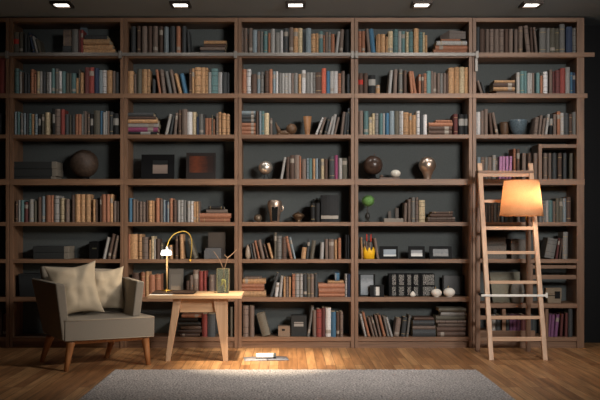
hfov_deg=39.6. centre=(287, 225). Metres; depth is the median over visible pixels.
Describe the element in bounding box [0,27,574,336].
books
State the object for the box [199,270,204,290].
book
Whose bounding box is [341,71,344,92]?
book
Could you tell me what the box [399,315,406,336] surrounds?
book
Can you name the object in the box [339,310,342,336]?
book
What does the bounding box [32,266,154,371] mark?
armchair
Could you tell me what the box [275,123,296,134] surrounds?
wooden sculpture
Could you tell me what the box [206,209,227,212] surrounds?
book
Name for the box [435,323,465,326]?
book
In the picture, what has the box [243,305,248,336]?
book
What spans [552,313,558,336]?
book
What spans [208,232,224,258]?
book
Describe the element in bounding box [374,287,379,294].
picture
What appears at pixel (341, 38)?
book
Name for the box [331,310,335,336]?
book
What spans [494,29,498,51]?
book
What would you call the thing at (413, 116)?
book
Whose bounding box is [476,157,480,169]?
book
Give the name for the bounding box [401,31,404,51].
book
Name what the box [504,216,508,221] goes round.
book
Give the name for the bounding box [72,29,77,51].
book
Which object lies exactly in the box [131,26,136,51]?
book
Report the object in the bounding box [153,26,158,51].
book
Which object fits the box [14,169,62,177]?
storage box
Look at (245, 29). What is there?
book
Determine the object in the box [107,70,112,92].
book
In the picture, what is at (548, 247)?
book
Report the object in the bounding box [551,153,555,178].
book
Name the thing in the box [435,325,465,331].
book
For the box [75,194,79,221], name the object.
book
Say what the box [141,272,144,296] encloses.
book
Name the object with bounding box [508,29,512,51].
book
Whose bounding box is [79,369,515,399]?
rug
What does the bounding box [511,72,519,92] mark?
book
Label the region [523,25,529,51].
book
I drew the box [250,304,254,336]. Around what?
book
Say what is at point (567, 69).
book
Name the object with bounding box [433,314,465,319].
book
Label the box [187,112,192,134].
book
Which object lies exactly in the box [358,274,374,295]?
picture frame
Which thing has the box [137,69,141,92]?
book
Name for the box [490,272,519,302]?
leaning board
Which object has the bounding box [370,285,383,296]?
picture frame
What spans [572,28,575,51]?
book
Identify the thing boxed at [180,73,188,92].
book
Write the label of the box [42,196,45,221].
book
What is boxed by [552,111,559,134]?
book
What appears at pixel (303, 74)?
book
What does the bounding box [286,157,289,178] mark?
book
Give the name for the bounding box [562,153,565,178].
book
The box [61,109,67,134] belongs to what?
book
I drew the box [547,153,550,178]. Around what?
book
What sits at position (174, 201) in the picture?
book
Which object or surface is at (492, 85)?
book
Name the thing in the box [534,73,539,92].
book
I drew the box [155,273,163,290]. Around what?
book
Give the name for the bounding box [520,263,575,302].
divider
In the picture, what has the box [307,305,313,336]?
book
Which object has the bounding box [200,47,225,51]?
book
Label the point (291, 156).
book
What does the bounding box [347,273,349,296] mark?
book
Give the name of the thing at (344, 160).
book
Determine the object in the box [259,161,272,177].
sphere
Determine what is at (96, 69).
book
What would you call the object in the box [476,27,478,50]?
book
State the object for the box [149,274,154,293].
book
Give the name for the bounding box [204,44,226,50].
book
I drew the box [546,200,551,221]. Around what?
book
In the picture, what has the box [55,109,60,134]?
book
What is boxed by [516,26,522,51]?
book
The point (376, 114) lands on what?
book
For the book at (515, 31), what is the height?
0.230 m
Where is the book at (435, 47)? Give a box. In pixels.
[432,46,466,49]
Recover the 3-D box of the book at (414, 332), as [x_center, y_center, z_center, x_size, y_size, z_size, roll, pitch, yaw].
[1.281,1.007,7.914,0.216,0.067,0.171,0,0,0]
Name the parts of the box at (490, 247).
lid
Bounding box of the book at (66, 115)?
[65,114,68,134]
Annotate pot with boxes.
[363,247,374,258]
[431,287,441,296]
[443,286,454,296]
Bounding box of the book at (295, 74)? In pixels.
[294,73,297,92]
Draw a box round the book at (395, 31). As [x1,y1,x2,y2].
[393,29,397,51]
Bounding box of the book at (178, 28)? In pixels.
[176,26,181,51]
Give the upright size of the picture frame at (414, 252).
0.122 m
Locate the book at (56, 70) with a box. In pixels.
[55,68,60,92]
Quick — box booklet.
[256,353,275,357]
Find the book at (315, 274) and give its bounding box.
[314,273,317,296]
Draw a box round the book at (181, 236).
[179,234,185,258]
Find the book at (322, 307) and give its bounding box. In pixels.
[321,306,324,336]
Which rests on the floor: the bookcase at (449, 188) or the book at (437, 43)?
the bookcase at (449, 188)
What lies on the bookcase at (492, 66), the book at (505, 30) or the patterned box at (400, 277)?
the book at (505, 30)
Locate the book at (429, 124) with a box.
[427,123,452,126]
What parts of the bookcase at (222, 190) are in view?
panel, shelf, shelf, shelf, shelf, shelf, shelf, shelf, shelf, panel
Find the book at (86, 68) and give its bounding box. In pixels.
[85,67,88,92]
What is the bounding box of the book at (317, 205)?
[315,203,319,221]
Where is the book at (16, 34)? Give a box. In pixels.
[14,32,18,51]
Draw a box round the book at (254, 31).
[253,30,256,51]
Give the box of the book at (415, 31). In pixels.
[412,28,418,51]
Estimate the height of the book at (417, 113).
0.224 m
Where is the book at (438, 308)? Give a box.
[435,306,465,311]
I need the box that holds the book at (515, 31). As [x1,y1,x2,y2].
[513,29,517,51]
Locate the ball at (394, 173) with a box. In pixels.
[390,170,400,176]
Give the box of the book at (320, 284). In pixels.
[318,282,344,287]
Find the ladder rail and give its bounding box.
[0,51,478,70]
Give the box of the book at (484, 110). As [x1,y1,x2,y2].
[482,109,487,134]
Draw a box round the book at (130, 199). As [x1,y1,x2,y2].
[129,198,134,221]
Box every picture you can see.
[153,160,167,173]
[171,274,180,289]
[189,156,212,172]
[361,275,372,294]
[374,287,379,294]
[383,249,395,255]
[411,250,421,255]
[433,249,447,255]
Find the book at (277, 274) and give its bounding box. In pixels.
[270,272,279,296]
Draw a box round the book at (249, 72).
[247,69,251,92]
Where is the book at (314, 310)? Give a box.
[312,309,315,336]
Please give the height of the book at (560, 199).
0.224 m
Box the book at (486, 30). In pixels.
[485,29,488,51]
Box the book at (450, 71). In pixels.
[445,68,453,92]
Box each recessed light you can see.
[49,1,74,8]
[169,1,191,8]
[285,1,305,8]
[410,1,432,8]
[518,1,543,8]
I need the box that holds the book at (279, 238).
[277,236,281,258]
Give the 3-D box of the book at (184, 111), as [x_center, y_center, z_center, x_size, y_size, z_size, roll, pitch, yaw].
[-0.971,-0.977,7.910,0.048,0.239,0.181,0,0,0]
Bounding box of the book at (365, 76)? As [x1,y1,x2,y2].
[363,73,367,92]
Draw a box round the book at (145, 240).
[142,237,150,258]
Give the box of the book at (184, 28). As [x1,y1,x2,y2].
[182,26,187,51]
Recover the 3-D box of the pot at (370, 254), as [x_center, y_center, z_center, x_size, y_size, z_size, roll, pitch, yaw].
[0.762,0.254,7.840,0.113,0.113,0.068,0,0,0]
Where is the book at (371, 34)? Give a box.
[369,29,375,51]
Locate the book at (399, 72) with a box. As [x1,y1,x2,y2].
[397,69,401,92]
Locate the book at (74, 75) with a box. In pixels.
[72,73,78,92]
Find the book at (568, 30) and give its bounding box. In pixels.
[565,27,571,51]
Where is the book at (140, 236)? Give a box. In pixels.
[138,234,144,258]
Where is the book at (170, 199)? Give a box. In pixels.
[169,198,174,221]
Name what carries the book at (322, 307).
on the bookcase at (255, 191)
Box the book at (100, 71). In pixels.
[99,70,102,92]
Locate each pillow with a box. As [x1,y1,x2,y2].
[44,260,104,313]
[83,266,123,312]
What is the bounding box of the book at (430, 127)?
[427,126,451,130]
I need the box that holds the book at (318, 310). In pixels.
[316,307,320,336]
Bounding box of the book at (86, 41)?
[83,39,113,44]
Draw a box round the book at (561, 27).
[555,24,564,51]
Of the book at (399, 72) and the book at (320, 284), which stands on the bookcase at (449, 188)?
the book at (399, 72)
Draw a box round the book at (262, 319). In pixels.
[256,311,270,336]
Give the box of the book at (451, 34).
[440,30,465,40]
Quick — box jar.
[510,284,524,302]
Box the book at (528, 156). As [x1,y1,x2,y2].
[526,153,530,169]
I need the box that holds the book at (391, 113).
[388,111,393,134]
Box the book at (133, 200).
[132,199,137,221]
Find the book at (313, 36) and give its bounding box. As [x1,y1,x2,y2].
[311,34,315,51]
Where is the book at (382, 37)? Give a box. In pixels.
[380,34,384,51]
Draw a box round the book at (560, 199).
[559,198,561,221]
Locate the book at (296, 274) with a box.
[295,273,298,296]
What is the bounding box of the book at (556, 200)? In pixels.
[550,198,558,221]
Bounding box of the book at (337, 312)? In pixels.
[335,310,338,336]
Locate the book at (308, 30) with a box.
[305,28,310,51]
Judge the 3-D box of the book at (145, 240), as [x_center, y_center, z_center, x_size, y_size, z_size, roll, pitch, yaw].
[-1.343,0.207,7.898,0.054,0.207,0.168,0,0,0]
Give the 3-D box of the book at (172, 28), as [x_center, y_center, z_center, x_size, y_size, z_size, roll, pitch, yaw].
[-1.086,-1.750,7.911,0.047,0.258,0.164,0,0,0]
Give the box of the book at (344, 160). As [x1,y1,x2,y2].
[342,158,346,178]
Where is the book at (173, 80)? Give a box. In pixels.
[169,69,177,92]
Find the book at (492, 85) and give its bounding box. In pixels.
[489,83,514,89]
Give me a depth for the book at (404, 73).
7.83 m
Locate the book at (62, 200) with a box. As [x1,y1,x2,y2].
[60,198,67,221]
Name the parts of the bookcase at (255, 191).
panel, shelf, shelf, shelf, shelf, shelf, shelf, shelf, shelf, panel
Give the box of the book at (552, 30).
[550,28,554,51]
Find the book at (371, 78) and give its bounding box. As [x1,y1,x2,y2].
[368,75,374,92]
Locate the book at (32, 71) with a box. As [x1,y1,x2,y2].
[30,69,36,92]
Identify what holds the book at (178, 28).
on the bookcase at (222, 190)
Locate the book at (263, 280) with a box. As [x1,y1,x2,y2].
[243,278,265,283]
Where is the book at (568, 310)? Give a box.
[564,308,571,336]
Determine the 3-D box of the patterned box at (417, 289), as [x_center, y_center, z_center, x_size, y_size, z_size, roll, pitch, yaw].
[1.220,0.617,7.949,0.072,0.098,0.121,0,0,0]
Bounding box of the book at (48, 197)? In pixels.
[46,195,50,221]
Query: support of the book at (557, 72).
on the bookcase at (492, 66)
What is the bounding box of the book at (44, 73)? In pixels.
[43,72,45,92]
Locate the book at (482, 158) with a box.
[481,157,483,178]
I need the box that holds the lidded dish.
[292,212,303,221]
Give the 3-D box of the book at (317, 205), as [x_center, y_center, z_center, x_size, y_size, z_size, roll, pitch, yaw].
[0.279,-0.127,7.913,0.042,0.181,0.193,0,0,0]
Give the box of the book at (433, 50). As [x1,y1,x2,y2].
[432,50,466,51]
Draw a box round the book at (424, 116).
[423,115,426,134]
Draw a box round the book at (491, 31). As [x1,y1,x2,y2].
[489,29,493,51]
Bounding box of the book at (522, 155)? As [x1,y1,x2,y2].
[520,153,525,178]
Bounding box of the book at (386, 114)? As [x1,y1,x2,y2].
[385,113,388,134]
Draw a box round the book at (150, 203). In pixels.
[148,201,152,221]
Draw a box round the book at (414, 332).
[410,328,435,336]
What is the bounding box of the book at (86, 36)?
[85,35,110,38]
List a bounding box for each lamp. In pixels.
[161,231,191,290]
[499,179,543,219]
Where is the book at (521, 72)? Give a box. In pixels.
[520,71,523,92]
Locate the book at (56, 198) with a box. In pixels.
[54,196,63,221]
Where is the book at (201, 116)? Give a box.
[199,114,203,134]
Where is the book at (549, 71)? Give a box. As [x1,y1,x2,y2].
[546,70,551,92]
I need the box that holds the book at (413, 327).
[410,325,434,328]
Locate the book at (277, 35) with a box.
[275,32,279,51]
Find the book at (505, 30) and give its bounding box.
[504,29,507,51]
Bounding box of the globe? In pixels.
[70,150,98,178]
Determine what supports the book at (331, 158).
on the bookcase at (255, 191)
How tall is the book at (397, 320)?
0.176 m
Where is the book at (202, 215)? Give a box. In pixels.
[200,213,231,217]
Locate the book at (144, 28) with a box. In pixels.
[142,26,147,51]
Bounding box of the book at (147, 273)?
[145,271,151,296]
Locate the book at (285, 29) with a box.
[284,28,287,51]
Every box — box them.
[14,162,62,169]
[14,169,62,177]
[14,176,61,178]
[18,273,40,296]
[33,246,74,251]
[33,252,74,258]
[89,241,101,258]
[278,325,289,336]
[291,314,306,335]
[388,273,395,285]
[388,285,395,295]
[395,273,405,285]
[396,286,405,295]
[405,273,412,285]
[406,286,412,295]
[411,273,420,285]
[413,286,420,295]
[419,273,434,285]
[421,286,434,295]
[481,244,506,250]
[481,251,505,258]
[487,238,505,243]
[505,239,531,250]
[506,254,525,258]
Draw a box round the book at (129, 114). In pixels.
[128,113,155,115]
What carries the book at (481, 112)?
on the bookcase at (492, 66)
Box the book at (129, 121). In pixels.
[128,120,159,123]
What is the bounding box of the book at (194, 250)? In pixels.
[187,238,198,258]
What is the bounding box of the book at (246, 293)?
[243,289,266,296]
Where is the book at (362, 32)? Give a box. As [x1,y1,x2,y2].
[361,31,364,51]
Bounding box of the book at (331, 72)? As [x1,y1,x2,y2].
[330,71,333,92]
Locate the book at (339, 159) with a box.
[338,158,341,178]
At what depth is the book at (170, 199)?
7.83 m
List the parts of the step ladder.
leg, rail, leg, rail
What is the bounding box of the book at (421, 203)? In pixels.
[418,200,424,221]
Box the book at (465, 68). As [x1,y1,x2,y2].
[464,67,467,92]
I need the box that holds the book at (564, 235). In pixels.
[558,232,567,258]
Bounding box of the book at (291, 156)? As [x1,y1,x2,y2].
[290,155,293,178]
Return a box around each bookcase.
[0,18,9,347]
[9,18,123,347]
[124,18,237,347]
[238,18,354,347]
[354,18,472,347]
[472,18,594,347]
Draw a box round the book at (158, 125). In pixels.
[128,123,160,128]
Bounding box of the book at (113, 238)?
[107,233,118,258]
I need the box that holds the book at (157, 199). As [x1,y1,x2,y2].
[156,198,160,221]
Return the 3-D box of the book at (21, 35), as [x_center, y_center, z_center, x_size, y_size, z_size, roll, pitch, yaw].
[-2.512,-1.722,7.916,0.039,0.201,0.182,0,0,0]
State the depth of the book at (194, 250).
7.83 m
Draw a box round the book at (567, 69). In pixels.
[565,67,569,92]
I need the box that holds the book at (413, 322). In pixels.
[410,318,433,325]
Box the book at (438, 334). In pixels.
[436,332,464,336]
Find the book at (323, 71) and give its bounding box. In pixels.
[321,68,325,92]
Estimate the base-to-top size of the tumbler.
0.209 m
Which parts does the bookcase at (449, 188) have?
panel, shelf, shelf, shelf, shelf, shelf, shelf, shelf, shelf, panel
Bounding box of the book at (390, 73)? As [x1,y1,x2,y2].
[386,70,392,92]
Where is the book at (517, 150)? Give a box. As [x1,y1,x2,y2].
[516,149,519,178]
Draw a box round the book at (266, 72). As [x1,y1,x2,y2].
[265,71,268,92]
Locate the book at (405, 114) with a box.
[403,112,408,134]
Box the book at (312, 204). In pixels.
[311,203,314,221]
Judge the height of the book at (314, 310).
0.248 m
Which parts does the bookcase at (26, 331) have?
panel, shelf, shelf, shelf, shelf, shelf, shelf, shelf, shelf, panel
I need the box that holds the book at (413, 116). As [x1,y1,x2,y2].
[412,115,415,134]
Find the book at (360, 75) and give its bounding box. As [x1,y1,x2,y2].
[358,73,362,92]
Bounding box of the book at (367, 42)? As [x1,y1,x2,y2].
[365,29,370,51]
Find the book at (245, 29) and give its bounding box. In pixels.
[244,28,247,51]
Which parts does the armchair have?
leg, armrest, leg, backrest, seat, leg, armrest, leg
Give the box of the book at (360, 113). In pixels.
[358,111,362,134]
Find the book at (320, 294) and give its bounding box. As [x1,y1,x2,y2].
[318,293,344,296]
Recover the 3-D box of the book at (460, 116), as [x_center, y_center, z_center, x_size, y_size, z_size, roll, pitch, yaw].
[1.631,-0.954,7.908,0.048,0.193,0.164,0,0,0]
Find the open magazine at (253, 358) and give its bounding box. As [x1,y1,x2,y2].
[243,356,288,360]
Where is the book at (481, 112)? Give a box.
[480,111,483,134]
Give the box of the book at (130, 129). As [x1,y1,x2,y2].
[128,127,160,132]
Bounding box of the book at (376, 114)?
[375,113,377,134]
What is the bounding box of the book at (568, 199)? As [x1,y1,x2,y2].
[562,197,570,221]
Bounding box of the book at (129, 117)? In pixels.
[128,116,158,119]
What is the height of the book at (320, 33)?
0.210 m
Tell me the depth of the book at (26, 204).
7.83 m
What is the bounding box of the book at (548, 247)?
[540,237,557,258]
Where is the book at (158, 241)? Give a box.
[156,239,161,258]
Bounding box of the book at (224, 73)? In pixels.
[223,72,226,92]
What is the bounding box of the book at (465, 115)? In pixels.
[464,114,467,134]
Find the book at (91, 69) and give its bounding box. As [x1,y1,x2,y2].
[89,67,94,92]
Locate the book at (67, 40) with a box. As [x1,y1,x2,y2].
[63,36,71,45]
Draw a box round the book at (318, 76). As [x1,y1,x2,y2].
[315,72,321,92]
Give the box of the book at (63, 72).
[62,71,66,92]
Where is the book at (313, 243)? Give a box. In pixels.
[310,240,315,258]
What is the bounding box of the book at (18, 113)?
[17,112,21,134]
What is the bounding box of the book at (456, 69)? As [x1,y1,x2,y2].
[454,67,458,92]
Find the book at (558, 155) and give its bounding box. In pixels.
[556,153,561,178]
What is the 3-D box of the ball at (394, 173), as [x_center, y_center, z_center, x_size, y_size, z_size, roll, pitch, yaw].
[1.016,-0.496,7.875,0.096,0.073,0.096,0,0,0]
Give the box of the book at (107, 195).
[106,194,109,221]
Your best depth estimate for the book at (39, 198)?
7.82 m
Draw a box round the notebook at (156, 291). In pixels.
[152,290,196,293]
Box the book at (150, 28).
[148,26,152,51]
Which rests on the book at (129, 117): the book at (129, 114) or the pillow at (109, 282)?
the book at (129, 114)
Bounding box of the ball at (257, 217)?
[254,214,261,221]
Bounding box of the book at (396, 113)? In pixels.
[394,111,398,134]
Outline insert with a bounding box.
[531,144,575,178]
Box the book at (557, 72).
[555,70,559,92]
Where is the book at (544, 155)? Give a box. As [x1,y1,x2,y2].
[542,153,546,178]
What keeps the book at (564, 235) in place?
on the bookcase at (492, 66)
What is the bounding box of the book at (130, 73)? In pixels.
[128,71,136,92]
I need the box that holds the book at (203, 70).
[201,67,205,92]
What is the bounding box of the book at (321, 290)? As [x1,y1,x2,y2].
[318,288,344,292]
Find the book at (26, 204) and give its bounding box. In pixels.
[24,202,28,221]
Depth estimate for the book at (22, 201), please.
7.83 m
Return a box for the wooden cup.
[303,116,311,134]
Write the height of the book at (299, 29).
0.238 m
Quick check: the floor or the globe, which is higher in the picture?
the globe
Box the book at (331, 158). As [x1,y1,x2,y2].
[328,156,333,178]
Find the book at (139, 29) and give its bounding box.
[137,26,141,51]
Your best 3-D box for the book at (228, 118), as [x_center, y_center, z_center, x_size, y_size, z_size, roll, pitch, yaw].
[-0.566,-0.955,7.928,0.033,0.196,0.198,0,0,0]
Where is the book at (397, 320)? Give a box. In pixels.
[392,317,400,336]
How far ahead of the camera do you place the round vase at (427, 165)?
7.83 m
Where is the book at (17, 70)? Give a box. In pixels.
[15,68,23,92]
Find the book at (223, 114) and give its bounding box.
[222,113,225,134]
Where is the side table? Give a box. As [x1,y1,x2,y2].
[148,291,243,360]
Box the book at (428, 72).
[425,71,430,92]
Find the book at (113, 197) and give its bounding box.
[110,194,116,221]
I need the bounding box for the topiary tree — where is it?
[362,195,374,221]
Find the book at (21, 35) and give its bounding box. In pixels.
[19,32,24,51]
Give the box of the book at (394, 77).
[391,69,396,92]
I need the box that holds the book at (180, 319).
[178,316,199,321]
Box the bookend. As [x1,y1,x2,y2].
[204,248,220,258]
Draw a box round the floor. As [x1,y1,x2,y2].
[0,343,599,399]
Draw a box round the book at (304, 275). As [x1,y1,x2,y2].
[303,274,306,296]
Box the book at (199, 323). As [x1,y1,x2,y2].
[178,320,201,325]
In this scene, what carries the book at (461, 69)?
on the bookcase at (449, 188)
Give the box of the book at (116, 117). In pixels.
[113,114,119,134]
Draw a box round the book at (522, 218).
[520,216,525,221]
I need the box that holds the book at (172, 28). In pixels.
[170,26,175,51]
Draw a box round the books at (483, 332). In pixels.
[480,308,547,336]
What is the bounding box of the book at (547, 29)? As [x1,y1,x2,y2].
[546,28,549,51]
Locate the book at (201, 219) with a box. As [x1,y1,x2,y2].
[200,218,230,221]
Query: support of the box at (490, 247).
on the box at (490, 256)
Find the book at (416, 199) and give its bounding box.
[415,198,417,221]
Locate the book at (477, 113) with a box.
[476,112,479,134]
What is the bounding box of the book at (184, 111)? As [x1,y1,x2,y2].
[182,109,188,134]
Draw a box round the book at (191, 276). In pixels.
[190,274,192,289]
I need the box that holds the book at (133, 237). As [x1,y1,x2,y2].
[130,234,137,258]
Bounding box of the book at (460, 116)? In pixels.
[458,114,463,134]
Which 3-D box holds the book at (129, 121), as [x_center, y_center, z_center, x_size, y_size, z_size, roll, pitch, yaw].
[-1.363,-0.985,7.899,0.277,0.032,0.166,0,0,0]
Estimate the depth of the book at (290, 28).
7.82 m
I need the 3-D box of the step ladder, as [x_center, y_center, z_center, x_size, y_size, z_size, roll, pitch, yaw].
[1.951,0.288,7.336,0.577,1.708,0.526,0,0,0]
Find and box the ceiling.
[0,0,599,24]
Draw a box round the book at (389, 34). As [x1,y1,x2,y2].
[386,31,392,51]
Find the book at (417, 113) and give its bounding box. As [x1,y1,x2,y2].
[414,111,419,134]
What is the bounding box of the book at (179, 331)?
[178,328,201,332]
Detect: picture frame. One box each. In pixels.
[141,155,174,178]
[169,269,183,289]
[186,153,215,178]
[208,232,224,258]
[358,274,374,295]
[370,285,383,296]
[379,246,397,258]
[408,246,424,258]
[429,246,451,258]
[442,275,463,294]
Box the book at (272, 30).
[271,29,274,51]
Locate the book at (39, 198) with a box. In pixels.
[38,197,41,221]
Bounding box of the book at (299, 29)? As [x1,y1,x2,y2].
[298,28,301,51]
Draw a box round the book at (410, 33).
[409,32,412,51]
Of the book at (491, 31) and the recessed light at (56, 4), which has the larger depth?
the book at (491, 31)
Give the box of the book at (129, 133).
[128,132,159,134]
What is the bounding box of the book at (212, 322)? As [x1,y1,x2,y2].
[208,313,216,336]
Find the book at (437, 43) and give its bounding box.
[433,41,466,46]
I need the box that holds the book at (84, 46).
[83,45,116,48]
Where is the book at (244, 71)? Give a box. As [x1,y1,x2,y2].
[242,69,246,92]
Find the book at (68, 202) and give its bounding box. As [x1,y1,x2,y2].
[65,199,71,221]
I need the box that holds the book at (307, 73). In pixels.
[306,72,309,92]
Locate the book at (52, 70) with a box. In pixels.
[51,68,54,92]
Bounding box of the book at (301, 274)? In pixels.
[300,273,302,296]
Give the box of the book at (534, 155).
[531,153,536,178]
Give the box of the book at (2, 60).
[0,58,5,92]
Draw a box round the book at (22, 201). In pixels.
[21,200,28,221]
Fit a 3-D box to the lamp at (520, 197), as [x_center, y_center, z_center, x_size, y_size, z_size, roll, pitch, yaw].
[2.022,-0.222,7.210,0.383,0.348,0.395,0,0,0]
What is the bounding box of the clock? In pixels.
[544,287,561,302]
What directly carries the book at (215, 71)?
on the bookcase at (222, 190)
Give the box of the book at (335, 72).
[334,71,337,92]
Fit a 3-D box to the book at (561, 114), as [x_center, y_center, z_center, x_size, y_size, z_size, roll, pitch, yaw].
[2.578,-0.960,7.899,0.032,0.205,0.159,0,0,0]
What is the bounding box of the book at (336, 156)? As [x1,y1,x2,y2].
[334,155,337,178]
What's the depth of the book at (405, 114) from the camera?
7.82 m
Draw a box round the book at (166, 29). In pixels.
[164,27,169,51]
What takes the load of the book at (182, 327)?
on the book at (179, 331)
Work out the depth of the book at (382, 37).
7.83 m
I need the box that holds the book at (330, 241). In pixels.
[328,239,333,258]
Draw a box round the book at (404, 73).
[402,70,406,92]
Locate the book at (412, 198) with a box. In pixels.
[409,197,414,221]
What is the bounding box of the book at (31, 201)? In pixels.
[29,199,37,221]
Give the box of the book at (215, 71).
[212,68,218,92]
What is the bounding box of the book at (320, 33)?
[318,31,322,51]
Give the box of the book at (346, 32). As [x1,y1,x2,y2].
[344,30,348,51]
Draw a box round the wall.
[584,25,599,342]
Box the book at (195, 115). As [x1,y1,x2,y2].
[193,112,197,134]
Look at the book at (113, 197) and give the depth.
7.83 m
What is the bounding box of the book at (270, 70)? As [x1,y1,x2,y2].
[269,69,272,92]
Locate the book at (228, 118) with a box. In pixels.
[226,114,230,134]
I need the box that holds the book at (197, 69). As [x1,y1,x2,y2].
[195,67,200,92]
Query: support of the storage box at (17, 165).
on the storage box at (17, 172)
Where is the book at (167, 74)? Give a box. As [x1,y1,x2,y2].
[165,71,172,92]
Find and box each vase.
[217,268,229,292]
[245,245,250,258]
[419,156,435,178]
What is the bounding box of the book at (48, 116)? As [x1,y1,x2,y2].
[45,112,51,134]
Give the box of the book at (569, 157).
[566,153,572,178]
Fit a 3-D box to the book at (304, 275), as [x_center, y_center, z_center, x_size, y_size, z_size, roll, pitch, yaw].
[0.160,0.559,7.904,0.032,0.214,0.174,0,0,0]
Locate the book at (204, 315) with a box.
[202,312,208,336]
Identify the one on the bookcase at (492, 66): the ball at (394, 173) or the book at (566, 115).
the book at (566, 115)
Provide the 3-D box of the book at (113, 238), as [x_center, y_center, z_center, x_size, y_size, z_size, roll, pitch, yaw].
[-1.662,0.191,7.912,0.076,0.240,0.176,0,0,0]
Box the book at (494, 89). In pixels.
[490,87,514,92]
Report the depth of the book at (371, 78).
7.83 m
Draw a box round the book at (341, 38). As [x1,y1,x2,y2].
[339,29,343,51]
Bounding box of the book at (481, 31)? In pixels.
[479,29,484,51]
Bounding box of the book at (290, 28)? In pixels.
[289,27,292,51]
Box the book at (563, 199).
[562,198,565,221]
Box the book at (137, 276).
[132,272,140,280]
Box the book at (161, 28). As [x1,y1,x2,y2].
[159,26,163,51]
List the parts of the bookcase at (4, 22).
shelf, shelf, shelf, panel, shelf, shelf, panel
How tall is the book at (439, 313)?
0.042 m
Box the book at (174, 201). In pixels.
[173,200,176,221]
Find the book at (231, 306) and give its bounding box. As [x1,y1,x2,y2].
[230,305,233,336]
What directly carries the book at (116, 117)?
on the bookcase at (26, 331)
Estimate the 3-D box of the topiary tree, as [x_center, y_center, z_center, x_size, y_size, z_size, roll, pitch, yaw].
[0.757,-0.167,7.870,0.129,0.259,0.131,0,0,0]
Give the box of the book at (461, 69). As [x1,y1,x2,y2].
[459,67,463,92]
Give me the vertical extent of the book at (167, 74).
0.214 m
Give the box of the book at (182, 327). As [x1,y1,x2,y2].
[181,325,201,329]
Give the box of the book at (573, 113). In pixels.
[569,112,575,134]
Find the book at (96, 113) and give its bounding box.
[94,111,99,134]
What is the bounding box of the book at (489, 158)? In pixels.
[488,157,491,178]
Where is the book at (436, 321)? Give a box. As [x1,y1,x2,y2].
[434,319,465,322]
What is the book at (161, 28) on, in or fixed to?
on the bookcase at (222, 190)
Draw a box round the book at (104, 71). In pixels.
[103,70,106,92]
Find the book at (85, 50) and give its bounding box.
[84,49,117,51]
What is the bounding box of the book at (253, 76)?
[251,74,256,92]
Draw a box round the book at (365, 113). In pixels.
[363,111,367,134]
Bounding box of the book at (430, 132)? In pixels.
[427,130,451,134]
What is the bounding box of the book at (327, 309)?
[325,307,330,336]
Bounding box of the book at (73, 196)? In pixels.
[72,195,74,221]
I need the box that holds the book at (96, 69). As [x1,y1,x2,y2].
[95,68,99,92]
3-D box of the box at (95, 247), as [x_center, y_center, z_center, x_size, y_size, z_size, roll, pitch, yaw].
[-1.833,0.228,7.944,0.085,0.164,0.192,0,0,0]
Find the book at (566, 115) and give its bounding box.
[564,113,568,134]
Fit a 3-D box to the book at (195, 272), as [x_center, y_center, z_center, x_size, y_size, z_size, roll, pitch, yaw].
[-0.867,0.541,7.911,0.047,0.251,0.169,0,0,0]
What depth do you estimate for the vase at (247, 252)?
7.84 m
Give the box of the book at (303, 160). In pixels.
[302,159,305,178]
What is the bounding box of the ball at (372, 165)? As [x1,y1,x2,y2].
[363,156,382,178]
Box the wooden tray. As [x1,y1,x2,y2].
[379,175,399,178]
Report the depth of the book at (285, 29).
7.83 m
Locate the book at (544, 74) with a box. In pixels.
[540,72,547,92]
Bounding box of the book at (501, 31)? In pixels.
[499,29,503,51]
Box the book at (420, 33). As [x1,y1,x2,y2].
[419,32,422,51]
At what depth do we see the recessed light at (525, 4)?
7.35 m
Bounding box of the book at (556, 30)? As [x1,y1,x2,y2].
[555,29,558,51]
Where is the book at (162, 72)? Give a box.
[160,69,167,92]
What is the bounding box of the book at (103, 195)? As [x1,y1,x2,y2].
[102,194,105,221]
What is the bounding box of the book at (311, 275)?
[310,273,313,296]
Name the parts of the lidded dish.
lid, dish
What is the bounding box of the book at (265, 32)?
[264,31,267,51]
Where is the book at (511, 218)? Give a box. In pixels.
[509,216,514,221]
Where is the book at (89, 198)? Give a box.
[85,194,93,221]
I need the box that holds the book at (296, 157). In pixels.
[294,155,299,178]
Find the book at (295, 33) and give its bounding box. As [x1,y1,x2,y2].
[293,28,297,51]
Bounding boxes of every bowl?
[499,122,509,134]
[509,119,526,134]
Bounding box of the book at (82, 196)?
[80,194,84,221]
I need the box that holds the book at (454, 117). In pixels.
[450,114,457,134]
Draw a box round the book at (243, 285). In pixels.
[242,283,263,287]
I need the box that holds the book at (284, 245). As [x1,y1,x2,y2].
[282,237,286,258]
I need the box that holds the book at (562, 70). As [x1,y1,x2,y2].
[558,68,564,92]
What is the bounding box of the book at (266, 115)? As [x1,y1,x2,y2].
[264,113,268,134]
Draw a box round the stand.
[383,208,403,221]
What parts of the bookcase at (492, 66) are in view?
panel, panel, shelf, shelf, shelf, shelf, shelf, shelf, shelf, shelf, panel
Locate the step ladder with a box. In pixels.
[475,163,547,359]
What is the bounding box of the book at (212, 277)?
[209,274,215,290]
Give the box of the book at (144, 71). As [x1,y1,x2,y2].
[142,69,146,92]
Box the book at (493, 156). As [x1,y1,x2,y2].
[489,155,495,178]
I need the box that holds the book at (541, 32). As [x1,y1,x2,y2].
[536,28,545,51]
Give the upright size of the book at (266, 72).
0.218 m
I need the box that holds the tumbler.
[268,200,283,221]
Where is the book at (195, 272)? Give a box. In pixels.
[193,269,199,290]
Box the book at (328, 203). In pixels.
[320,195,337,221]
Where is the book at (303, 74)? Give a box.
[301,70,305,92]
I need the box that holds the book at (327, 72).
[326,71,329,92]
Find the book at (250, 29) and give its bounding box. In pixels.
[249,28,252,51]
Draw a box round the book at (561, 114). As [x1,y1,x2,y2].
[560,113,563,134]
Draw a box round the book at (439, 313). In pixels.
[438,311,466,315]
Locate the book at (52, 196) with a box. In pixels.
[51,195,54,221]

